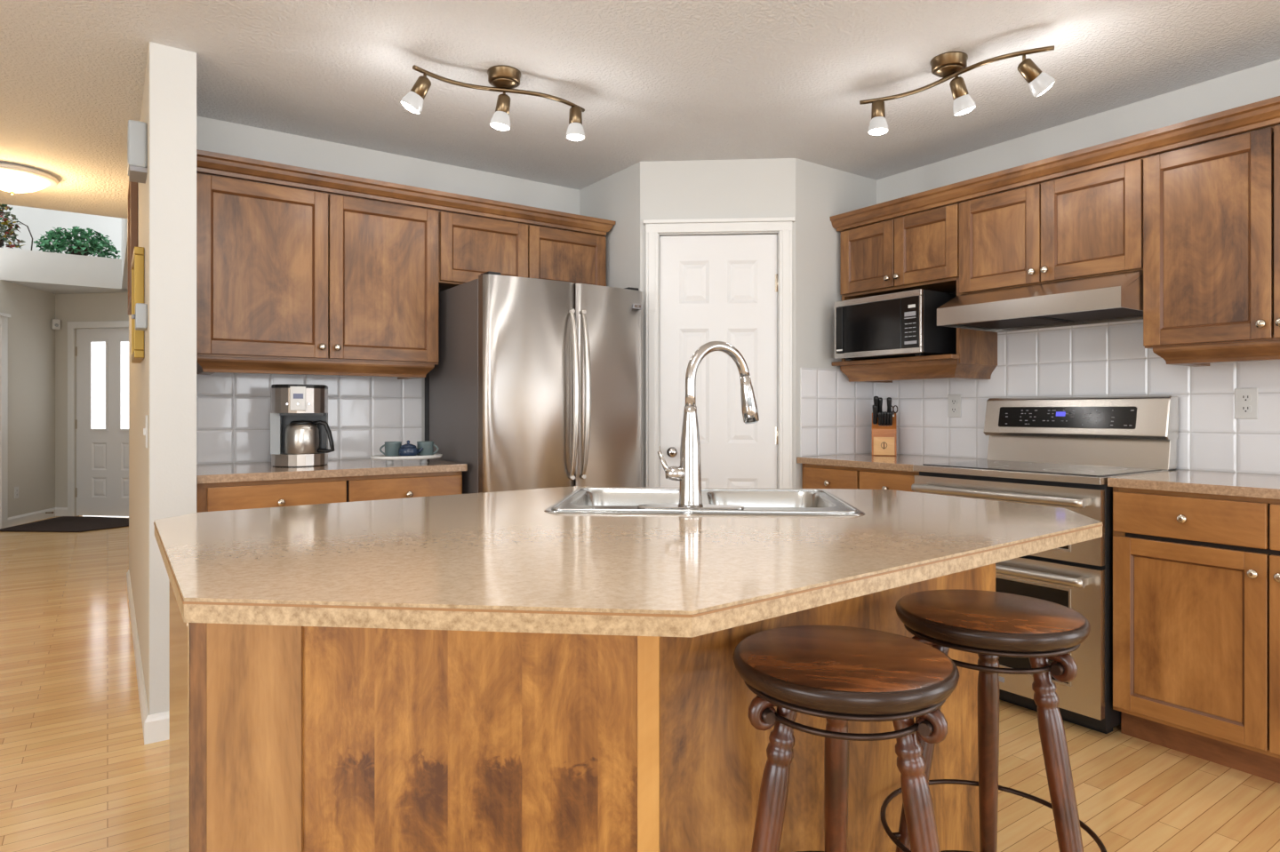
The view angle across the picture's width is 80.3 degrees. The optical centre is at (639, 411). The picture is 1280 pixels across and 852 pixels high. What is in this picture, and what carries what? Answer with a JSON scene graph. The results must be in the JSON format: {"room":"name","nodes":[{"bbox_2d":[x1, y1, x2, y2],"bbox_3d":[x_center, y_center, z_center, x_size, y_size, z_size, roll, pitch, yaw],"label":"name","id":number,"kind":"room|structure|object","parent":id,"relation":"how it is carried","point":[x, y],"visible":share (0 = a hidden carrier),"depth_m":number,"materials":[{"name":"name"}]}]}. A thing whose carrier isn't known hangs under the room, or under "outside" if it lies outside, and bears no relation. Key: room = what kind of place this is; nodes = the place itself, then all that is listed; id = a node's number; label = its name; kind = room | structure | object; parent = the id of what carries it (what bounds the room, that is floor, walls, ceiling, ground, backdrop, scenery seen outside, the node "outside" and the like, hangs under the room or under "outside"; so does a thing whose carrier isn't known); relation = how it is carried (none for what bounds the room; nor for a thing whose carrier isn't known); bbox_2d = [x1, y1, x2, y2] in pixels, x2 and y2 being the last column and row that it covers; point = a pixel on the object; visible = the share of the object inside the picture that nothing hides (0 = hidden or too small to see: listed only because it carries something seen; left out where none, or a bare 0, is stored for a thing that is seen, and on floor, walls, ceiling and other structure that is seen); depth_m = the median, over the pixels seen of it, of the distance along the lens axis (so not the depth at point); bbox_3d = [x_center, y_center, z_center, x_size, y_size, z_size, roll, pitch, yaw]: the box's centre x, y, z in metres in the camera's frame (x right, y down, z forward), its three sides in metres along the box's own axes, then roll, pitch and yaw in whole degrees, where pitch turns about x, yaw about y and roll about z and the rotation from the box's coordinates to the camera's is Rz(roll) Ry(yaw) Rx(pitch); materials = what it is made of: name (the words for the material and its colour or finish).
{"room":"kitchen","nodes":[
{"label":"kitchen","id":0,"kind":"room"},
{"bbox_2d":[0,280,55,518],"bbox_3d":[-6.151,-0.067,6.608,0.100,2.440,3.528,0,0,-11],"label":"wall","id":1,"kind":"structure","parent":0,"point":[31,338],"depth_m":7.91,"materials":[{"name":"grey paint"}]},
{"bbox_2d":[0,312,10,528],"bbox_3d":[-6.159,0.098,7.024,0.040,2.110,1.020,0,0,-11],"label":"trim","id":2,"kind":"structure","parent":1,"relation":"attached to","point":[4,317],"depth_m":7.45,"materials":[{"name":"white wood"}]},
{"bbox_2d":[14,487,18,498],"bbox_3d":[-6.297,0.823,7.670,0.010,0.116,0.072,0,0,-11],"label":"wall outlet","id":3,"kind":"object","parent":1,"relation":"attached to","point":[16,489],"visible":1,"depth_m":7.66,"materials":[{"name":"white plastic"}]},
{"bbox_2d":[0,507,67,528],"bbox_3d":[-6.022,1.105,6.633,0.162,0.095,3.528,0,0,-11],"label":"baseboard","id":4,"kind":"structure","parent":1,"relation":"attached to","point":[29,517],"depth_m":7.98,"materials":[{"name":"white wood"}]},
{"bbox_2d":[0,203,121,259],"bbox_3d":[-7.158,-2.422,8.171,2.862,1.650,0.100,0,0,-35],"label":"wall niche","id":5,"kind":"object","parent":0,"point":[38,220],"depth_m":8.52,"materials":[{"name":"grey paint"}]},
{"bbox_2d":[0,248,127,294],"bbox_3d":[-6.356,-1.444,7.757,3.700,0.315,2.000,0,0,-35],"label":"wall ledge","id":6,"kind":"object","parent":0,"point":[53,273],"depth_m":7.74,"materials":[{"name":"grey paint"}]},
{"bbox_2d":[0,203,32,250],"bbox_3d":[-6.359,-1.867,7.503,0.569,0.558,0.343,0,0,-35],"label":"flowering plant","id":7,"kind":"object","parent":6,"relation":"on","point":[10,231],"visible":0.98,"depth_m":7.55,"materials":[{"name":"green plant"}]},
{"bbox_2d":[33,225,120,258],"bbox_3d":[-5.830,-1.758,7.881,0.736,0.336,0.329,0,0,-35],"label":"ivy plant","id":8,"kind":"object","parent":6,"relation":"on","point":[93,245],"visible":0.98,"depth_m":7.83,"materials":[{"name":"green plant"}]},
{"bbox_2d":[55,292,128,516],"bbox_3d":[-5.256,-0.067,8.235,2.361,2.440,0.100,0,0,8],"label":"wall","id":9,"kind":"structure","parent":0,"point":[81,307],"depth_m":8.33,"materials":[{"name":"grey paint"}]},
{"bbox_2d":[51,319,60,329],"bbox_3d":[-6.385,-0.947,8.297,0.101,0.110,0.070,0,0,40],"label":"sensor","id":10,"kind":"object","parent":9,"relation":"attached to","point":[55,323],"visible":1,"depth_m":8.27,"materials":[{"name":"white plastic"}]},
{"bbox_2d":[67,320,128,516],"bbox_3d":[-5.740,0.088,8.242,1.060,2.130,0.020,0,0,8],"label":"trim","id":11,"kind":"structure","parent":9,"relation":"attached to","point":[71,325],"depth_m":8.30,"materials":[{"name":"white wood"}]},
{"bbox_2d":[75,328,128,516],"bbox_3d":[-5.738,0.120,8.287,0.920,2.045,0.052,0,0,8],"label":"door","id":12,"kind":"structure","parent":9,"relation":"in","point":[102,355],"depth_m":8.29,"materials":[{"name":"white wood"}]},
{"bbox_2d":[121,41,196,715],"bbox_3d":[-3.546,-1.047,5.388,0.144,4.400,6.605,0,0,-35],"label":"wall","id":13,"kind":"structure","parent":0,"point":[163,387],"depth_m":2.69,"materials":[{"name":"grey paint"}]},
{"bbox_2d":[128,181,137,315],"bbox_3d":[-2.557,-0.847,3.825,0.029,0.660,0.640,0,0,-35],"label":"picture frame","id":14,"kind":"object","parent":13,"relation":"attached to","point":[132,187],"visible":0.56,"depth_m":3.57,"materials":[{"name":"brown"}]},
{"bbox_2d":[127,120,147,183],"bbox_3d":[-1.856,-0.956,2.802,0.058,0.182,0.170,0,0,-35],"label":"door chime","id":15,"kind":"object","parent":13,"relation":"attached to","point":[137,132],"visible":1,"depth_m":2.74,"materials":[{"name":"grey plastic"}]},
{"bbox_2d":[128,165,147,183],"bbox_3d":[-1.854,-0.874,2.804,0.052,0.017,0.160,0,0,-35],"label":"grille","id":16,"kind":"object","parent":15,"relation":"attached to","point":[137,173],"depth_m":2.76,"materials":[{"name":"grey"}]},
{"bbox_2d":[131,246,143,363],"bbox_3d":[-2.054,-0.422,3.103,0.033,0.430,0.400,0,0,-35],"label":"frame","id":17,"kind":"object","parent":13,"relation":"attached to","point":[138,257],"visible":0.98,"depth_m":2.94,"materials":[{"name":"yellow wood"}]},
{"bbox_2d":[131,303,147,330],"bbox_3d":[-1.818,-0.342,2.756,0.048,0.090,0.100,0,0,-35],"label":"thermostat","id":18,"kind":"object","parent":13,"relation":"attached to","point":[140,316],"visible":1,"depth_m":2.72,"materials":[{"name":"grey plastic"}]},
{"bbox_2d":[143,415,148,447],"bbox_3d":[-1.775,0.073,2.725,0.013,0.116,0.072,0,0,-35],"label":"light switch","id":19,"kind":"object","parent":13,"relation":"attached to","point":[146,429],"visible":1,"depth_m":2.70,"materials":[{"name":"white plastic"}]},
{"bbox_2d":[126,569,169,744],"bbox_3d":[-2.494,1.105,3.888,0.172,0.095,2.969,0,0,-35],"label":"baseboard","id":20,"kind":"structure","parent":13,"relation":"attached to","point":[156,727],"depth_m":2.75,"materials":[{"name":"white wood"}]},
{"bbox_2d":[196,115,579,464],"bbox_3d":[-0.660,-0.067,4.268,3.580,2.440,0.126,0,0,-35],"label":"wall","id":21,"kind":"structure","parent":0,"point":[234,410],"depth_m":3.65,"materials":[{"name":"grey tile"}]},
{"bbox_2d":[196,372,421,464],"bbox_3d":[-1.545,0.003,3.574,1.050,0.460,0.006,0,0,-35],"label":"tile backsplash","id":22,"kind":"structure","parent":21,"relation":"attached to","point":[234,410],"depth_m":3.57,"materials":[{"name":"white tile"}]},
{"bbox_2d":[196,172,438,379],"bbox_3d":[-1.448,-0.556,3.419,1.011,0.792,0.367,0,0,-35],"label":"upper cabinet","id":23,"kind":"object","parent":21,"relation":"attached to","point":[291,281],"visible":0.98,"depth_m":3.26,"materials":[{"name":"brown wood"}]},
{"bbox_2d":[438,210,606,292],"bbox_3d":[-0.650,-0.782,3.978,0.935,0.340,0.367,0,0,-35],"label":"upper cabinet","id":24,"kind":"object","parent":21,"relation":"attached to","point":[469,247],"visible":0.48,"depth_m":3.81,"materials":[{"name":"brown wood"}]},
{"bbox_2d":[196,149,615,236],"bbox_3d":[-1.051,-0.989,3.686,1.979,0.074,0.383,0,0,-35],"label":"crown molding","id":25,"kind":"structure","parent":24,"relation":"attached to","point":[209,163],"depth_m":3.42,"materials":[{"name":"brown wood"}]},
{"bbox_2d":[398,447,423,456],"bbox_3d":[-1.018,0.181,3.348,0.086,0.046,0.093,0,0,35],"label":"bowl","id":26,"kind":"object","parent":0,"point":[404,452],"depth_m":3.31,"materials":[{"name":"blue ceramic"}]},
{"bbox_2d":[579,161,639,290],"bbox_3d":[-0.129,-0.067,4.197,0.112,2.440,0.611,0,0,-35],"label":"wall","id":27,"kind":"structure","parent":0,"point":[615,197],"depth_m":4.08,"materials":[{"name":"grey paint"}]},
{"bbox_2d":[0,0,1279,218],"bbox_3d":[-0.784,-1.347,1.118,7.400,0.120,9.530,0,0,-35],"label":"ceiling","id":28,"kind":"structure","parent":0,"point":[653,80],"depth_m":2.88,"materials":[{"name":"white paint"}]},
{"bbox_2d":[0,162,58,195],"bbox_3d":[-3.375,-1.224,4.082,0.400,0.125,0.400,0,0,-35],"label":"dome lamp","id":29,"kind":"object","parent":28,"relation":"attached to","point":[13,178],"visible":1,"depth_m":4.03,"materials":[{"name":"white glass"}]},
{"bbox_2d":[400,64,584,141],"bbox_3d":[-0.530,-1.180,2.879,0.728,0.215,0.128,0,0,-29],"label":"track light","id":30,"kind":"object","parent":28,"relation":"attached to","point":[504,79],"visible":1,"depth_m":2.86,"materials":[{"name":"gold metal"}]},
{"bbox_2d":[859,45,1055,135],"bbox_3d":[1.130,-1.181,2.777,0.696,0.211,0.128,0,0,41],"label":"track light","id":31,"kind":"object","parent":28,"relation":"attached to","point":[949,65],"visible":1,"depth_m":2.73,"materials":[{"name":"gold metal"}]},
{"bbox_2d":[0,515,1279,851],"bbox_3d":[-2.239,1.183,3.193,7.400,0.060,14.600,0,0,-35],"label":"floor","id":32,"kind":"structure","parent":0,"point":[78,773],"depth_m":2.51,"materials":[{"name":"brown wood"}]},
{"bbox_2d":[0,516,128,532],"bbox_3d":[-5.668,1.147,7.699,1.321,0.012,0.977,0,0,6],"label":"entry rug","id":33,"kind":"object","parent":32,"relation":"on","point":[62,524],"visible":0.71,"depth_m":7.59,"materials":[{"name":"black fabric"}]},
{"bbox_2d":[196,472,462,512],"bbox_3d":[-1.367,0.709,3.304,1.020,0.888,0.647,0,0,-35],"label":"base cabinet","id":34,"kind":"object","parent":32,"relation":"on","point":[259,494],"visible":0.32,"depth_m":3.02,"materials":[{"name":"brown wood"}]},
{"bbox_2d":[196,458,467,484],"bbox_3d":[-1.365,0.248,3.307,1.032,0.031,0.634,0,0,-35],"label":"countertop","id":35,"kind":"structure","parent":34,"relation":"on","point":[239,472],"depth_m":3.12,"materials":[{"name":"beige stone"}]},
{"bbox_2d":[270,384,327,467],"bbox_3d":[-1.461,0.060,3.255,0.216,0.345,0.212,0,0,-19],"label":"coffee maker","id":36,"kind":"object","parent":35,"relation":"on","point":[289,403],"visible":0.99,"depth_m":3.19,"materials":[{"name":"silver metal"}]},
{"bbox_2d":[284,420,334,454],"bbox_3d":[-1.403,0.109,3.228,0.202,0.142,0.136,0,0,-5],"label":"coffee carafe","id":37,"kind":"object","parent":36,"relation":"on","point":[300,436],"visible":1,"depth_m":3.18,"materials":[{"name":"grey metal"}]},
{"bbox_2d":[369,454,442,464],"bbox_3d":[-1.037,0.214,3.377,0.316,0.038,0.194,0,0,-32],"label":"serving tray","id":38,"kind":"object","parent":35,"relation":"on","point":[389,460],"visible":0.89,"depth_m":3.31,"materials":[{"name":"white ceramic"}]},
{"bbox_2d":[379,441,401,456],"bbox_3d":[-1.102,0.171,3.380,0.085,0.068,0.074,0,0,32],"label":"mug","id":39,"kind":"object","parent":38,"relation":"on","point":[391,448],"visible":0.88,"depth_m":3.35,"materials":[{"name":"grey ceramic"}]},
{"bbox_2d":[398,440,423,456],"bbox_3d":[-1.018,0.167,3.348,0.086,0.076,0.093,0,0,35],"label":"teapot","id":40,"kind":"object","parent":38,"relation":"on","point":[406,450],"visible":0.93,"depth_m":3.32,"materials":[{"name":"blue ceramic"}]},
{"bbox_2d":[416,441,438,455],"bbox_3d":[-0.960,0.171,3.406,0.085,0.068,0.074,0,0,32],"label":"mug","id":41,"kind":"object","parent":38,"relation":"on","point":[428,447],"visible":0.81,"depth_m":3.38,"materials":[{"name":"grey ceramic"}]},
{"bbox_2d":[424,271,642,494],"bbox_3d":[-0.508,0.272,3.771,0.854,1.762,0.831,0,0,-35],"label":"refrigerator","id":42,"kind":"object","parent":32,"relation":"on","point":[534,383],"visible":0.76,"depth_m":3.45,"materials":[{"name":"grey metal"}]},
{"bbox_2d":[190,563,995,851],"bbox_3d":[-0.028,0.709,1.764,1.761,0.888,1.059,0,0,-35],"label":"base cabinet","id":43,"kind":"object","parent":32,"relation":"on","point":[303,739],"visible":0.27,"depth_m":1.21,"materials":[{"name":"brown wood"}]},
{"bbox_2d":[169,582,190,851],"bbox_3d":[-0.842,0.711,1.442,0.066,0.885,0.455,0,0,-35],"label":"panel","id":44,"kind":"object","parent":43,"relation":"in","point":[180,631],"visible":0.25,"depth_m":1.39,"materials":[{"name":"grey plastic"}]},
{"bbox_2d":[153,486,1103,638],"bbox_3d":[0.027,0.248,1.689,1.829,0.031,1.357,0,0,-35],"label":"countertop","id":45,"kind":"structure","parent":43,"relation":"on","point":[484,562],"depth_m":1.22,"materials":[{"name":"beige stone"}]},
{"bbox_2d":[637,341,759,510],"bbox_3d":[0.163,0.029,1.800,0.328,0.398,0.142,0,0,-22],"label":"faucet","id":46,"kind":"object","parent":45,"relation":"on","point":[689,472],"visible":0.99,"depth_m":1.77,"materials":[{"name":"silver metal"}]},
{"bbox_2d":[544,488,865,515],"bbox_3d":[0.159,0.319,1.967,0.737,0.188,0.512,0,0,4],"label":"sink","id":47,"kind":"object","parent":45,"relation":"in","point":[582,500],"visible":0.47,"depth_m":2.15,"materials":[{"name":"silver metal"}]},
{"bbox_2d":[732,625,959,851],"bbox_3d":[0.295,0.764,1.168,0.422,0.782,0.396,0,0,-17],"label":"bar stool","id":48,"kind":"object","parent":32,"relation":"on","point":[839,675],"visible":1,"depth_m":1.11,"materials":[{"name":"brown wood"}]},
{"bbox_2d":[802,464,919,492],"bbox_3d":[1.253,0.709,3.750,0.647,0.888,0.698,0,0,-35],"label":"base cabinet","id":49,"kind":"object","parent":32,"relation":"on","point":[814,476],"visible":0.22,"depth_m":3.58,"materials":[{"name":"brown wood"}]},
{"bbox_2d":[796,453,987,471],"bbox_3d":[1.256,0.248,3.751,0.634,0.031,0.699,0,0,-35],"label":"countertop","id":50,"kind":"structure","parent":49,"relation":"on","point":[900,462],"depth_m":3.64,"materials":[{"name":"beige stone"}]},
{"bbox_2d":[872,413,896,455],"bbox_3d":[1.292,0.120,4.018,0.124,0.225,0.138,0,0,18],"label":"knife block","id":51,"kind":"object","parent":50,"relation":"on","point":[884,437],"visible":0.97,"depth_m":3.96,"materials":[{"name":"brown wood"}]},
{"bbox_2d":[872,404,877,424],"bbox_3d":[1.235,0.034,3.990,0.026,0.138,0.042,0,0,18],"label":"kitchen knife","id":52,"kind":"object","parent":51,"relation":"in","point":[875,406],"visible":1,"depth_m":3.98,"materials":[{"name":"black plastic"}]},
{"bbox_2d":[873,396,879,417],"bbox_3d":[1.252,-0.006,4.026,0.026,0.148,0.044,0,0,18],"label":"kitchen knife","id":53,"kind":"object","parent":51,"relation":"in","point":[876,398],"visible":0.58,"depth_m":4.01,"materials":[{"name":"black plastic"}]},
{"bbox_2d":[878,411,880,425],"bbox_3d":[1.256,0.056,3.980,0.017,0.108,0.031,0,0,18],"label":"kitchen knife","id":54,"kind":"object","parent":51,"relation":"in","point":[879,412],"visible":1,"depth_m":3.97,"materials":[{"name":"black plastic"}]},
{"bbox_2d":[878,397,882,412],"bbox_3d":[1.274,-0.006,4.029,0.026,0.133,0.041,0,0,18],"label":"kitchen knife","id":55,"kind":"object","parent":51,"relation":"in","point":[880,401],"visible":0.64,"depth_m":4.02,"materials":[{"name":"black plastic"}]},
{"bbox_2d":[880,411,883,425],"bbox_3d":[1.269,0.056,3.975,0.017,0.108,0.031,0,0,18],"label":"kitchen knife","id":56,"kind":"object","parent":51,"relation":"in","point":[882,412],"visible":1,"depth_m":3.97,"materials":[{"name":"black plastic"}]},
{"bbox_2d":[883,411,886,425],"bbox_3d":[1.282,0.056,3.971,0.017,0.108,0.031,0,0,18],"label":"kitchen knife","id":57,"kind":"object","parent":51,"relation":"in","point":[884,412],"visible":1,"depth_m":3.96,"materials":[{"name":"black plastic"}]},
{"bbox_2d":[886,411,889,425],"bbox_3d":[1.296,0.056,3.967,0.017,0.108,0.031,0,0,18],"label":"kitchen knife","id":58,"kind":"object","parent":51,"relation":"in","point":[887,412],"visible":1,"depth_m":3.96,"materials":[{"name":"black plastic"}]},
{"bbox_2d":[886,397,891,412],"bbox_3d":[1.316,-0.004,4.009,0.026,0.138,0.042,0,0,18],"label":"kitchen knife","id":59,"kind":"object","parent":51,"relation":"in","point":[889,399],"visible":0.66,"depth_m":4.00,"materials":[{"name":"black plastic"}]},
{"bbox_2d":[889,411,892,425],"bbox_3d":[1.309,0.056,3.962,0.017,0.108,0.031,0,0,18],"label":"kitchen knife","id":60,"kind":"object","parent":51,"relation":"in","point":[891,412],"visible":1,"depth_m":3.96,"materials":[{"name":"black plastic"}]},
{"bbox_2d":[891,405,897,416],"bbox_3d":[1.339,0.008,4.016,0.050,0.079,0.006,0,0,18],"label":"scissors","id":61,"kind":"object","parent":51,"relation":"in","point":[892,412],"visible":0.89,"depth_m":4.01,"materials":[{"name":"grey metal"}]},
{"bbox_2d":[880,589,1106,851],"bbox_3d":[0.671,0.764,1.424,0.396,0.782,0.422,0,0,-37],"label":"bar stool","id":62,"kind":"object","parent":32,"relation":"on","point":[989,625],"visible":0.79,"depth_m":1.36,"materials":[{"name":"brown wood"}]},
{"bbox_2d":[911,395,1178,734],"bbox_3d":[1.626,0.546,3.115,0.716,1.214,0.758,0,0,-35],"label":"stove","id":63,"kind":"object","parent":32,"relation":"on","point":[1063,452],"visible":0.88,"depth_m":2.94,"materials":[{"name":"silver metal"}]},
{"bbox_2d":[912,460,1167,485],"bbox_3d":[1.617,0.242,3.109,0.567,0.030,0.750,0,0,-35],"label":"cooktop","id":64,"kind":"object","parent":63,"relation":"in","point":[1020,472],"depth_m":3.00,"materials":[{"name":"silver metal"}]},
{"bbox_2d":[1112,487,1279,783],"bbox_3d":[2.146,0.709,2.477,0.647,0.888,0.880,0,0,-35],"label":"base cabinet","id":65,"kind":"object","parent":32,"relation":"on","point":[1196,576],"visible":1,"depth_m":2.46,"materials":[{"name":"brown wood"}]},
{"bbox_2d":[1107,470,1279,499],"bbox_3d":[2.150,0.248,2.476,0.634,0.031,0.886,0,0,-35],"label":"countertop","id":66,"kind":"structure","parent":65,"relation":"on","point":[1237,484],"depth_m":2.53,"materials":[{"name":"beige stone"}]},
{"bbox_2d":[640,158,795,488],"bbox_3d":[0.400,-0.067,3.942,0.793,2.440,0.110,0,0,4],"label":"wall","id":67,"kind":"structure","parent":0,"point":[737,188],"depth_m":3.89,"materials":[{"name":"grey paint"}]},
{"bbox_2d":[659,234,777,488],"bbox_3d":[0.404,0.120,3.888,0.615,2.050,0.104,0,0,4],"label":"door","id":68,"kind":"structure","parent":67,"relation":"in","point":[713,288],"depth_m":3.90,"materials":[{"name":"white wood"}]},
{"bbox_2d":[643,216,795,488],"bbox_3d":[0.404,0.087,3.925,0.768,2.132,0.144,0,0,4],"label":"trim","id":69,"kind":"structure","parent":67,"relation":"attached to","point":[653,228],"depth_m":3.86,"materials":[{"name":"white wood"}]},
{"bbox_2d":[795,158,876,488],"bbox_3d":[1.023,-0.067,4.088,0.642,2.440,0.120,0,0,-35],"label":"wall","id":70,"kind":"structure","parent":0,"point":[834,413],"depth_m":3.98,"materials":[{"name":"grey paint"}]},
{"bbox_2d":[800,368,876,456],"bbox_3d":[1.068,0.005,4.050,0.600,0.455,0.006,0,0,-35],"label":"tile backsplash","id":71,"kind":"structure","parent":70,"relation":"attached to","point":[836,412],"depth_m":4.02,"materials":[{"name":"white tile"}]},
{"bbox_2d":[876,59,1279,475],"bbox_3d":[2.798,-0.067,2.216,0.126,2.440,7.216,0,0,-35],"label":"wall","id":72,"kind":"structure","parent":0,"point":[1109,359],"depth_m":3.27,"materials":[{"name":"grey"}]},
{"bbox_2d":[832,202,997,383],"bbox_3d":[1.365,-0.554,3.828,0.377,0.797,0.700,0,0,-35],"label":"upper cabinet","id":73,"kind":"object","parent":72,"relation":"attached to","point":[921,250],"visible":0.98,"depth_m":3.66,"materials":[{"name":"brown wood"}]},
{"bbox_2d":[834,288,956,360],"bbox_3d":[1.284,-0.409,3.780,0.368,0.301,0.508,0,0,-35],"label":"microwave","id":74,"kind":"object","parent":73,"relation":"on","point":[903,324],"visible":0.81,"depth_m":3.61,"materials":[{"name":"black metal"}]},
{"bbox_2d":[832,353,959,366],"bbox_3d":[1.362,-0.249,3.826,0.369,0.020,0.699,0,0,-35],"label":"shelf","id":75,"kind":"object","parent":73,"relation":"attached to","point":[940,359],"depth_m":3.66,"materials":[{"name":"brown wood"}]},
{"bbox_2d":[829,96,1279,231],"bbox_3d":[1.796,-0.989,3.207,0.383,0.074,2.270,0,0,-35],"label":"crown molding","id":76,"kind":"structure","parent":73,"relation":"attached to","point":[1266,113],"depth_m":2.99,"materials":[{"name":"brown wood"}]},
{"bbox_2d":[947,394,960,417],"bbox_3d":[1.584,-0.026,3.827,0.010,0.116,0.072,0,0,-35],"label":"wall outlet","id":77,"kind":"object","parent":72,"relation":"attached to","point":[954,401],"visible":1,"depth_m":3.83,"materials":[{"name":"white plastic"}]},
{"bbox_2d":[951,399,957,404],"bbox_3d":[1.582,-0.047,3.826,0.004,0.028,0.034,0,0,-35],"label":"socket","id":78,"kind":"object","parent":77,"relation":"attached to","point":[953,401],"depth_m":3.82,"materials":[{"name":"white plastic"}]},
{"bbox_2d":[951,408,957,413],"bbox_3d":[1.582,-0.005,3.826,0.004,0.028,0.034,0,0,-35],"label":"socket","id":79,"kind":"object","parent":77,"relation":"attached to","point":[953,410],"depth_m":3.82,"materials":[{"name":"white plastic"}]},
{"bbox_2d":[936,270,1143,332],"bbox_3d":[1.729,-0.453,3.193,0.498,0.151,0.745,0,0,-35],"label":"range hood","id":80,"kind":"object","parent":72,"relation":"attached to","point":[1114,298],"visible":0.88,"depth_m":3.06,"materials":[{"name":"silver metal"}]},
{"bbox_2d":[959,158,1143,295],"bbox_3d":[1.787,-0.741,3.235,0.367,0.422,0.752,0,0,-35],"label":"upper cabinet","id":81,"kind":"object","parent":72,"relation":"attached to","point":[1088,224],"visible":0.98,"depth_m":3.10,"materials":[{"name":"brown wood"}]},
{"bbox_2d":[876,358,1279,475],"bbox_3d":[2.018,-0.002,3.224,0.006,0.470,2.450,0,0,-35],"label":"tile backsplash","id":82,"kind":"structure","parent":72,"relation":"attached to","point":[1211,438],"depth_m":3.16,"materials":[{"name":"white tile"}]},
{"bbox_2d":[997,320,1161,366],"bbox_3d":[1.938,-0.377,3.337,0.006,0.320,0.760,0,0,-35],"label":"tile backsplash","id":83,"kind":"structure","parent":72,"relation":"on","point":[1120,340],"depth_m":3.35,"materials":[{"name":"white tile"}]},
{"bbox_2d":[1143,124,1279,367],"bbox_3d":[2.227,-0.564,2.607,0.367,0.777,0.780,0,0,-35],"label":"upper cabinet","id":84,"kind":"object","parent":72,"relation":"attached to","point":[1212,209],"visible":1,"depth_m":2.66,"materials":[{"name":"brown wood"}]},
{"bbox_2d":[1234,387,1257,419],"bbox_3d":[2.272,-0.029,2.846,0.010,0.116,0.072,0,0,-35],"label":"wall outlet","id":85,"kind":"object","parent":72,"relation":"attached to","point":[1245,399],"visible":1,"depth_m":2.84,"materials":[{"name":"white plastic"}]},
{"bbox_2d":[1240,394,1251,401],"bbox_3d":[2.270,-0.050,2.845,0.004,0.028,0.034,0,0,-35],"label":"socket","id":86,"kind":"object","parent":85,"relation":"attached to","point":[1243,397],"depth_m":2.84,"materials":[{"name":"white plastic"}]},
{"bbox_2d":[1240,405,1251,413],"bbox_3d":[2.270,-0.008,2.845,0.004,0.028,0.034,0,0,-35],"label":"socket","id":87,"kind":"object","parent":85,"relation":"attached to","point":[1244,409],"depth_m":2.84,"materials":[{"name":"white plastic"}]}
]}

